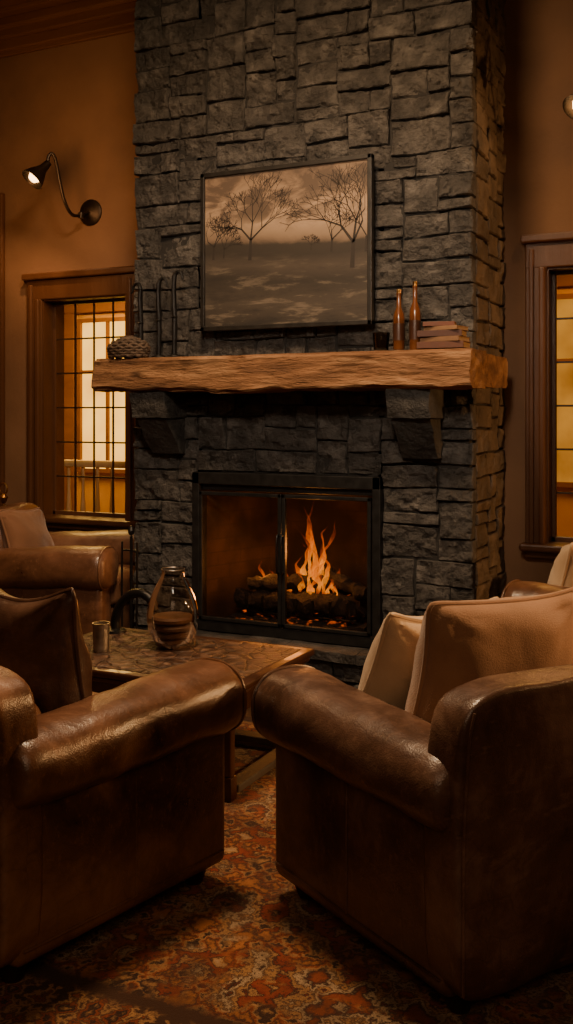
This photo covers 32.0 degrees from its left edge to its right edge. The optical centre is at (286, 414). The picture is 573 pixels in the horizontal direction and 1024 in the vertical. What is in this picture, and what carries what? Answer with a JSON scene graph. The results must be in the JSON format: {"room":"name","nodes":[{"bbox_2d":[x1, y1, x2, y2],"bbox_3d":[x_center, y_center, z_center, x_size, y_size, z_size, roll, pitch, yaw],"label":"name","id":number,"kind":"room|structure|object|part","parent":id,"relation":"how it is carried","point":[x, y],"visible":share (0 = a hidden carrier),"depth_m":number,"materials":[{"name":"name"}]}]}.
{"room":"living room","nodes":[
{"label":"living room","id":0,"kind":"room"},
{"bbox_2d":[245,707,250,716],"bbox_3d":[-0.285,1.500,2.381,8.600,0.100,7.230,0,0,26],"label":"floor","id":1,"kind":"structure","parent":0,"point":[248,711],"depth_m":4.87,"materials":[{"name":"brown wood"}]},
{"bbox_2d":[0,482,7,505],"bbox_3d":[-1.863,0.947,6.583,0.220,1.006,0.220,0,0,26],"label":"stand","id":2,"kind":"object","parent":1,"relation":"on","point":[3,497],"visible":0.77,"depth_m":6.57,"materials":[{"name":"metal"}]},
{"bbox_2d":[0,502,138,634],"bbox_3d":[-1.407,0.993,5.978,1.070,0.914,1.080,0,0,11],"label":"armchair","id":3,"kind":"object","parent":1,"relation":"on","point":[89,562],"visible":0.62,"depth_m":5.46,"materials":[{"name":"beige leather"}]},
{"bbox_2d":[0,502,37,547],"bbox_3d":[-1.646,0.737,6.028,0.251,0.402,0.596,0,0,11],"label":"cushion","id":4,"kind":"object","parent":3,"relation":"on","point":[23,505],"depth_m":6.01,"materials":[{"name":"beige leather"}]},
{"bbox_2d":[0,507,54,547],"bbox_3d":[-1.530,0.715,5.893,0.220,0.345,0.424,0,0,17],"label":"pillow","id":5,"kind":"object","parent":3,"relation":"on","point":[19,528],"visible":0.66,"depth_m":5.78,"materials":[{"name":"brown fabric"}]},
{"bbox_3d":[-1.448,1.054,5.581,1.000,0.663,0.285,0,0,11],"label":"arm","id":6,"kind":"part","parent":3,"relation":"part of","materials":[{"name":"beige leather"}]},
{"bbox_3d":[-1.297,1.054,6.360,1.000,0.663,0.287,0,0,11],"label":"arm","id":7,"kind":"part","parent":3,"relation":"part of","materials":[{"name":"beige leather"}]},
{"bbox_2d":[111,564,138,604],"bbox_3d":[-1.308,1.013,5.958,0.833,0.200,0.594,0,0,11],"label":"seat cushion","id":8,"kind":"object","parent":3,"relation":"on","point":[116,588],"depth_m":5.76,"materials":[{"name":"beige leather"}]},
{"bbox_2d":[121,525,139,628],"bbox_3d":[-0.860,1.030,5.537,0.141,0.840,0.139,0,0,26],"label":"stand","id":9,"kind":"object","parent":1,"relation":"on","point":[131,530],"visible":0.44,"depth_m":5.53,"materials":[{"name":"black metal"}]},
{"bbox_2d":[0,717,572,1023],"bbox_3d":[-0.010,1.443,3.287,3.700,0.013,2.500,0,0,26],"label":"rug","id":10,"kind":"object","parent":1,"relation":"on","point":[239,945],"visible":0.19,"depth_m":2.59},
{"bbox_2d":[0,657,246,983],"bbox_3d":[-0.787,1.040,3.023,1.028,0.793,0.892,0,0,38],"label":"armchair","id":11,"kind":"object","parent":10,"relation":"on","point":[111,800],"visible":0.87,"depth_m":2.67,"materials":[{"name":"leather"}]},
{"bbox_2d":[35,704,40,714],"bbox_3d":[-0.915,0.869,2.863,0.566,0.181,0.187,0,0,38],"label":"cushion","id":12,"kind":"object","parent":11,"relation":"on","point":[37,709],"depth_m":2.74,"materials":[{"name":"leather"}]},
{"bbox_2d":[0,587,91,713],"bbox_3d":[-0.795,0.720,3.025,0.544,0.456,0.244,0,0,30],"label":"pillow","id":13,"kind":"object","parent":11,"relation":"on","point":[42,642],"visible":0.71,"depth_m":2.87,"materials":[{"name":"leather"}]},
{"bbox_2d":[83,626,314,801],"bbox_3d":[-0.513,1.218,4.206,1.070,0.436,0.710,0,0,26],"label":"coffee table","id":14,"kind":"object","parent":10,"relation":"on","point":[132,654],"visible":0.27,"depth_m":4.11,"materials":[{"name":"brown wood"}]},
{"bbox_2d":[92,621,109,652],"bbox_3d":[-0.784,0.939,4.232,0.076,0.120,0.075,0,0,26],"label":"metal cup","id":15,"kind":"object","parent":14,"relation":"on","point":[101,630],"visible":1,"depth_m":4.20,"materials":[{"name":"grey metal"}]},
{"bbox_2d":[109,589,158,633],"bbox_3d":[-0.702,0.895,4.570,0.292,0.209,0.099,0,0,26],"label":"iron stand","id":16,"kind":"object","parent":14,"relation":"on","point":[115,628],"visible":0.81,"depth_m":4.57,"materials":[{"name":"black metal"}]},
{"bbox_2d":[147,567,198,649],"bbox_3d":[-0.490,0.830,4.311,0.224,0.337,0.224,0,0,26],"label":"glass jar","id":17,"kind":"object","parent":14,"relation":"on","point":[195,612],"visible":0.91,"depth_m":4.26,"materials":[{"name":"clear glass"}]},
{"bbox_2d":[161,639,184,645],"bbox_3d":[-0.486,0.972,4.309,0.145,0.028,0.146,0,0,26],"label":"wood slice","id":18,"kind":"object","parent":17,"relation":"in","point":[167,642],"visible":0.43,"depth_m":4.24,"materials":[{"name":"brown wood"}]},
{"bbox_2d":[156,631,189,639],"bbox_3d":[-0.490,0.941,4.312,0.167,0.028,0.170,0,0,-31],"label":"wood slice","id":19,"kind":"object","parent":18,"relation":"on","point":[162,636],"visible":0.48,"depth_m":4.24,"materials":[{"name":"brown wood"}]},
{"bbox_2d":[154,622,191,633],"bbox_3d":[-0.486,0.910,4.309,0.187,0.028,0.184,0,0,1],"label":"wood slice","id":20,"kind":"object","parent":19,"relation":"on","point":[183,628],"visible":0.56,"depth_m":4.23,"materials":[{"name":"brown wood"}]},
{"bbox_2d":[153,611,191,625],"bbox_3d":[-0.492,0.878,4.312,0.190,0.030,0.190,0,0,34],"label":"wood slice","id":21,"kind":"object","parent":20,"relation":"on","point":[172,618],"visible":0.87,"depth_m":4.26,"materials":[{"name":"brown wood"}]},
{"bbox_3d":[-0.513,1.005,4.206,0.980,0.010,0.620,0,0,26],"label":"inlay panel","id":22,"kind":"part","parent":14,"relation":"part of","materials":[{"name":"brown stone"}]},
{"bbox_3d":[-0.216,1.243,3.732,0.052,0.386,0.052,0,0,26],"label":"leg","id":23,"kind":"part","parent":14,"relation":"part of","materials":[{"name":"brown wood"}]},
{"bbox_3d":[-0.386,1.401,4.466,0.902,0.030,0.070,0,0,26],"label":"rail","id":24,"kind":"part","parent":14,"relation":"part of","materials":[{"name":"wood"}]},
{"bbox_3d":[-0.091,1.401,4.000,0.070,0.030,0.542,0,0,26],"label":"rail","id":25,"kind":"part","parent":14,"relation":"part of","materials":[{"name":"wood"}]},
{"bbox_2d":[251,664,572,1014],"bbox_3d":[0.555,1.040,2.881,1.028,0.793,0.892,0,0,-32],"label":"armchair","id":26,"kind":"object","parent":10,"relation":"on","point":[445,843],"visible":0.92,"depth_m":2.43,"materials":[{"name":"leather"}]},
{"bbox_3d":[0.220,1.069,2.706,0.273,0.614,0.833,0,0,-32],"label":"arm","id":27,"kind":"part","parent":26,"relation":"part of","materials":[{"name":"leather"}]},
{"bbox_2d":[358,597,497,709],"bbox_3d":[0.409,0.744,3.033,0.436,0.382,0.262,0,0,-34],"label":"pillow","id":28,"kind":"object","parent":26,"relation":"on","point":[386,676],"visible":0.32,"depth_m":2.87,"materials":[{"name":"beige fabric"}]},
{"bbox_2d":[405,587,572,722],"bbox_3d":[0.600,0.695,2.828,0.606,0.403,0.281,0,0,-32],"label":"pillow","id":29,"kind":"object","parent":26,"relation":"on","point":[459,643],"visible":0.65,"depth_m":2.68,"materials":[{"name":"beige fabric"}]},
{"bbox_2d":[129,0,506,688],"bbox_3d":[0.103,-0.748,5.495,2.027,4.404,0.898,0,0,26],"label":"fireplace","id":30,"kind":"object","parent":1,"relation":"on","point":[398,492],"depth_m":5.27,"materials":[{"name":"stone"}]},
{"bbox_3d":[-0.251,0.772,5.414,0.504,0.705,0.028,0,0,26],"label":"fire door","id":31,"kind":"part","parent":30,"relation":"part of","materials":[{"name":"glass"}]},
{"bbox_3d":[-0.048,0.735,5.281,0.010,0.211,0.037,0,0,26],"label":"handle","id":32,"kind":"part","parent":30,"relation":"part of","materials":[{"name":"black metal"}]},
{"bbox_3d":[-0.025,0.735,5.269,0.010,0.211,0.037,0,0,26],"label":"handle","id":33,"kind":"part","parent":30,"relation":"part of","materials":[{"name":"black metal"}]},
{"bbox_2d":[200,153,373,331],"bbox_3d":[-0.012,-0.886,5.260,0.998,0.860,0.045,0,0,26],"label":"picture","id":34,"kind":"object","parent":30,"relation":"attached to","point":[288,245],"visible":1,"depth_m":5.24,"materials":[{"name":"paper"}]},
{"bbox_2d":[234,588,355,616],"bbox_3d":[0.034,1.027,5.489,0.715,0.132,0.130,0,0,26],"label":"log","id":35,"kind":"object","parent":30,"relation":"on","point":[304,599],"visible":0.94,"depth_m":5.44,"materials":[{"name":"brown wood"}]},
{"bbox_2d":[247,572,338,590],"bbox_3d":[0.051,0.928,5.568,0.541,0.117,0.110,0,0,4],"label":"log","id":36,"kind":"object","parent":35,"relation":"on","point":[296,581],"visible":0.84,"depth_m":5.54,"materials":[{"name":"brown wood"}]},
{"bbox_2d":[227,609,366,630],"bbox_3d":[0.111,1.134,5.565,0.820,0.060,0.340,0,0,26],"label":"embers","id":37,"kind":"object","parent":30,"relation":"in","point":[360,625],"visible":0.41,"depth_m":5.46,"materials":[{"name":"black wood"}]},
{"bbox_2d":[91,348,507,394],"bbox_3d":[0.036,-0.211,5.377,2.154,0.203,0.744,0,0,26],"label":"mantel shelf","id":38,"kind":"object","parent":30,"relation":"attached to","point":[455,368],"visible":0.96,"depth_m":5.00,"materials":[{"name":"brown wood"}]},
{"bbox_2d":[106,335,150,357],"bbox_3d":[-0.871,-0.376,5.515,0.278,0.125,0.156,0,0,26],"label":"basket","id":39,"kind":"object","parent":38,"relation":"on","point":[132,346],"visible":1,"depth_m":5.45,"materials":[{"name":"wicker"}]},
{"bbox_2d":[130,282,143,357],"bbox_3d":[-0.818,-0.528,5.557,0.100,0.424,0.084,0,0,-9],"label":"stand","id":40,"kind":"object","parent":38,"relation":"on","point":[140,288],"visible":0.7,"depth_m":5.55,"materials":[{"name":"black metal"}]},
{"bbox_3d":[-0.811,-0.510,5.558,0.040,0.373,0.040,0,0,26],"label":"stem","id":41,"kind":"part","parent":40,"relation":"part of","materials":[{"name":"black metal"}]},
{"bbox_2d":[151,277,169,357],"bbox_3d":[-0.695,-0.538,5.506,0.100,0.444,0.084,0,0,-9],"label":"stand","id":42,"kind":"object","parent":38,"relation":"on","point":[158,285],"visible":0.94,"depth_m":5.49,"materials":[{"name":"black metal"}]},
{"bbox_3d":[-0.703,-0.520,5.505,0.040,0.393,0.040,0,0,26],"label":"stem","id":43,"kind":"part","parent":42,"relation":"part of","materials":[{"name":"black metal"}]},
{"bbox_2d":[167,270,184,356],"bbox_3d":[-0.605,-0.553,5.463,0.100,0.474,0.084,0,0,-9],"label":"stand","id":44,"kind":"object","parent":38,"relation":"on","point":[174,317],"visible":0.98,"depth_m":5.45,"materials":[{"name":"black metal"}]},
{"bbox_3d":[-0.613,-0.535,5.461,0.040,0.423,0.040,0,0,26],"label":"stem","id":45,"kind":"part","parent":44,"relation":"part of","materials":[{"name":"black metal"}]},
{"bbox_2d":[372,332,389,350],"bbox_3d":[0.462,-0.358,4.882,0.086,0.085,0.085,0,0,26],"label":"tumbler","id":46,"kind":"object","parent":38,"relation":"on","point":[381,343],"visible":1,"depth_m":4.86,"materials":[{"name":"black glass"}]},
{"bbox_2d":[393,289,404,349],"bbox_3d":[0.545,-0.464,4.852,0.057,0.295,0.057,0,0,26],"label":"bottle","id":47,"kind":"object","parent":38,"relation":"on","point":[398,318],"visible":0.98,"depth_m":4.83,"materials":[{"name":"orange glass"}]},
{"bbox_2d":[409,281,420,349],"bbox_3d":[0.625,-0.483,4.869,0.057,0.335,0.057,0,0,26],"label":"bottle","id":48,"kind":"object","parent":38,"relation":"on","point":[414,314],"visible":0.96,"depth_m":4.85,"materials":[{"name":"orange glass"}]},
{"bbox_2d":[417,341,469,349],"bbox_3d":[0.753,-0.332,4.783,0.225,0.031,0.152,0,0,24],"label":"book","id":49,"kind":"object","parent":38,"relation":"on","point":[438,344],"visible":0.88,"depth_m":4.72,"materials":[{"name":"paper"}]},
{"bbox_2d":[420,336,469,341],"bbox_3d":[0.758,-0.359,4.780,0.200,0.023,0.142,0,0,33],"label":"book","id":50,"kind":"object","parent":49,"relation":"on","point":[438,338],"visible":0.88,"depth_m":4.72,"materials":[{"name":"paper"}]},
{"bbox_2d":[417,329,466,337],"bbox_3d":[0.746,-0.387,4.787,0.215,0.029,0.142,0,0,21],"label":"book","id":51,"kind":"object","parent":50,"relation":"on","point":[459,332],"visible":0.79,"depth_m":4.72,"materials":[{"name":"paper"}]},
{"bbox_2d":[424,325,468,330],"bbox_3d":[0.764,-0.411,4.778,0.175,0.019,0.127,0,0,36],"label":"book","id":52,"kind":"object","parent":51,"relation":"on","point":[449,327],"visible":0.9,"depth_m":4.72,"materials":[{"name":"paper"}]},
{"bbox_2d":[423,321,456,326],"bbox_3d":[0.735,-0.432,4.792,0.150,0.021,0.117,0,0,15],"label":"book","id":53,"kind":"object","parent":52,"relation":"on","point":[438,323],"visible":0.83,"depth_m":4.74,"materials":[{"name":"paper"}]},
{"bbox_3d":[0.114,1.080,5.550,0.660,0.171,0.322,0,0,26],"label":"fire grate","id":54,"kind":"part","parent":30,"relation":"part of","materials":[{"name":"black metal"}]},
{"bbox_2d":[253,588,366,616],"bbox_3d":[0.136,1.029,5.573,0.690,0.130,0.136,0,0,29],"label":"log","id":55,"kind":"object","parent":30,"relation":"on","point":[361,607],"visible":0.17,"depth_m":5.43,"materials":[{"name":"brown wood"}]},
{"bbox_2d":[319,567,366,601],"bbox_3d":[0.314,0.927,5.470,0.106,0.156,0.398,0,0,-38],"label":"log","id":56,"kind":"object","parent":55,"relation":"on","point":[343,582],"visible":0.9,"depth_m":5.42,"materials":[{"name":"brown wood"}]},
{"bbox_3d":[0.205,0.772,5.191,0.504,0.705,0.028,0,0,26],"label":"fire door","id":57,"kind":"part","parent":30,"relation":"part of","materials":[{"name":"glass"}]},
{"bbox_2d":[307,587,350,595],"bbox_3d":[0.175,1.014,5.680,0.553,0.136,0.119,0,0,24],"label":"log","id":58,"kind":"object","parent":30,"relation":"on","point":[333,589],"visible":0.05,"depth_m":5.61,"materials":[{"name":"brown wood"}]},
{"bbox_2d":[501,579,569,597],"bbox_3d":[1.612,1.030,4.507,0.946,0.841,1.090,0,0,36],"label":"armchair","id":59,"kind":"object","parent":1,"relation":"on","point":[515,588],"visible":0.21,"depth_m":4.33,"materials":[{"name":"beige leather"}]},
{"bbox_2d":[547,542,572,587],"bbox_3d":[1.316,0.743,4.615,0.205,0.355,0.407,0,0,35],"label":"pillow","id":60,"kind":"object","parent":59,"relation":"on","point":[561,574],"visible":0.44,"depth_m":4.45,"materials":[{"name":"beige fabric"}]},
{"bbox_2d":[0,0,572,586],"bbox_3d":[1.256,-0.750,5.540,8.200,4.400,0.200,0,0,26],"label":"wall","id":61,"kind":"structure","parent":0,"point":[73,102],"depth_m":6.59,"materials":[{"name":"paint"}]},
{"bbox_2d":[0,193,4,505],"bbox_3d":[-2.061,-0.050,7.016,0.185,3.000,0.055,0,0,26],"label":"trim","id":62,"kind":"structure","parent":61,"relation":"attached to","point":[2,195],"depth_m":6.97,"materials":[{"name":"brown wood"}]},
{"bbox_2d":[22,152,101,225],"bbox_3d":[-1.474,-1.475,6.504,0.170,0.425,0.542,0,0,45],"label":"wall sconce","id":63,"kind":"object","parent":61,"relation":"attached to","point":[90,213],"visible":1,"depth_m":6.44,"materials":[{"name":"brown metal"}]},
{"bbox_3d":[-1.596,-1.528,6.366,0.078,0.102,0.090,0,0,26],"label":"bulb","id":64,"kind":"part","parent":63,"relation":"part of","materials":[{"name":"white glass"}]},
{"bbox_3d":[-1.605,-1.535,6.369,0.151,0.191,0.178,0,0,26],"label":"lamp shade","id":65,"kind":"part","parent":63,"relation":"part of","materials":[{"name":"brown metal"}]},
{"bbox_3d":[-1.416,-1.490,6.518,0.046,0.394,0.341,0,0,41],"label":"arm","id":66,"kind":"part","parent":63,"relation":"part of","materials":[{"name":"brown metal"}]},
{"bbox_3d":[-1.312,-1.350,6.662,0.176,0.176,0.035,0,0,26],"label":"wall plate","id":67,"kind":"part","parent":63,"relation":"part of","materials":[{"name":"brown metal"}]},
{"bbox_2d":[0,0,136,57],"bbox_3d":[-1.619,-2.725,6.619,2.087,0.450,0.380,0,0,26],"label":"ceiling","id":68,"kind":"structure","parent":61,"relation":"attached to","point":[26,26],"depth_m":6.68,"materials":[{"name":"brown wood"}]},
{"bbox_2d":[21,265,138,530],"bbox_3d":[-1.325,-0.100,6.744,0.985,1.730,0.300,0,0,26],"label":"window","id":69,"kind":"structure","parent":61,"relation":"in","point":[48,293],"depth_m":6.81,"materials":[{"name":"brown wood"}]},
{"bbox_3d":[-1.306,-0.050,6.784,0.695,1.480,0.030,0,0,26],"label":"sash","id":70,"kind":"part","parent":69,"relation":"part of","materials":[{"name":"brown wood"}]},
{"bbox_3d":[-1.343,0.725,6.708,0.985,0.080,0.220,0,0,26],"label":"sill","id":71,"kind":"part","parent":69,"relation":"part of","materials":[{"name":"brown wood"}]},
{"bbox_2d":[519,231,572,558],"bbox_3d":[1.717,-0.100,5.260,0.925,1.730,0.300,0,0,26],"label":"window","id":72,"kind":"structure","parent":61,"relation":"in","point":[548,256],"depth_m":5.34,"materials":[{"name":"brown wood"}]},
{"bbox_3d":[1.699,0.725,5.224,0.925,0.080,0.220,0,0,26],"label":"sill","id":73,"kind":"part","parent":72,"relation":"part of","materials":[{"name":"brown wood"}]},
{"bbox_3d":[1.737,-0.050,5.300,0.665,1.480,0.030,0,0,26],"label":"sash","id":74,"kind":"part","parent":72,"relation":"part of","materials":[{"name":"brown wood"}]},
{"bbox_2d":[563,94,572,118],"bbox_3d":[1.559,-1.475,5.024,0.170,0.425,0.542,0,0,45],"label":"wall sconce","id":75,"kind":"object","parent":61,"relation":"attached to","point":[568,101],"visible":1,"depth_m":4.92,"materials":[{"name":"brown metal"}]},
{"bbox_2d":[77,287,572,536],"bbox_3d":[0.580,-0.050,9.174,12.000,3.000,0.200,0,0,26],"label":"wall","id":76,"kind":"structure","parent":0,"point":[564,501],"depth_m":10.19,"materials":[{"name":"paint"}]},
{"bbox_2d":[77,317,124,473],"bbox_3d":[-1.816,-0.200,10.193,0.740,1.580,0.070,0,0,26],"label":"window","id":77,"kind":"structure","parent":76,"relation":"in","point":[103,326],"depth_m":10.26,"materials":[{"name":"white glass"}]},
{"bbox_2d":[557,293,572,487],"bbox_3d":[2.498,-0.200,8.088,0.740,1.580,0.070,0,0,26],"label":"window","id":78,"kind":"structure","parent":76,"relation":"in","point":[564,301],"depth_m":8.20,"materials":[{"name":"glass"}]},
{"bbox_3d":[-0.027,1.500,7.929,12.000,0.100,2.970,0,0,26],"label":"floor","id":79,"kind":"structure","parent":0,"visible":0},
{"bbox_2d":[64,460,124,512],"bbox_3d":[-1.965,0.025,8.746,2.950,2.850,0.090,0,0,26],"label":"railing","id":80,"kind":"object","parent":79,"relation":"on","point":[67,463],"visible":0.09,"depth_m":8.59,"materials":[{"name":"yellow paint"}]},
{"bbox_3d":[-1.965,0.420,8.746,2.800,0.060,0.070,0,0,26],"label":"handrail","id":81,"kind":"part","parent":80,"relation":"part of","materials":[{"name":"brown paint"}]},
{"bbox_2d":[64,275,572,510],"bbox_3d":[-0.060,-0.050,7.862,12.000,3.000,2.720,0,0,26],"label":"beam","id":82,"kind":"structure","parent":79,"relation":"on","point":[562,280],"depth_m":10.38,"materials":[{"name":"wood"}]}
]}

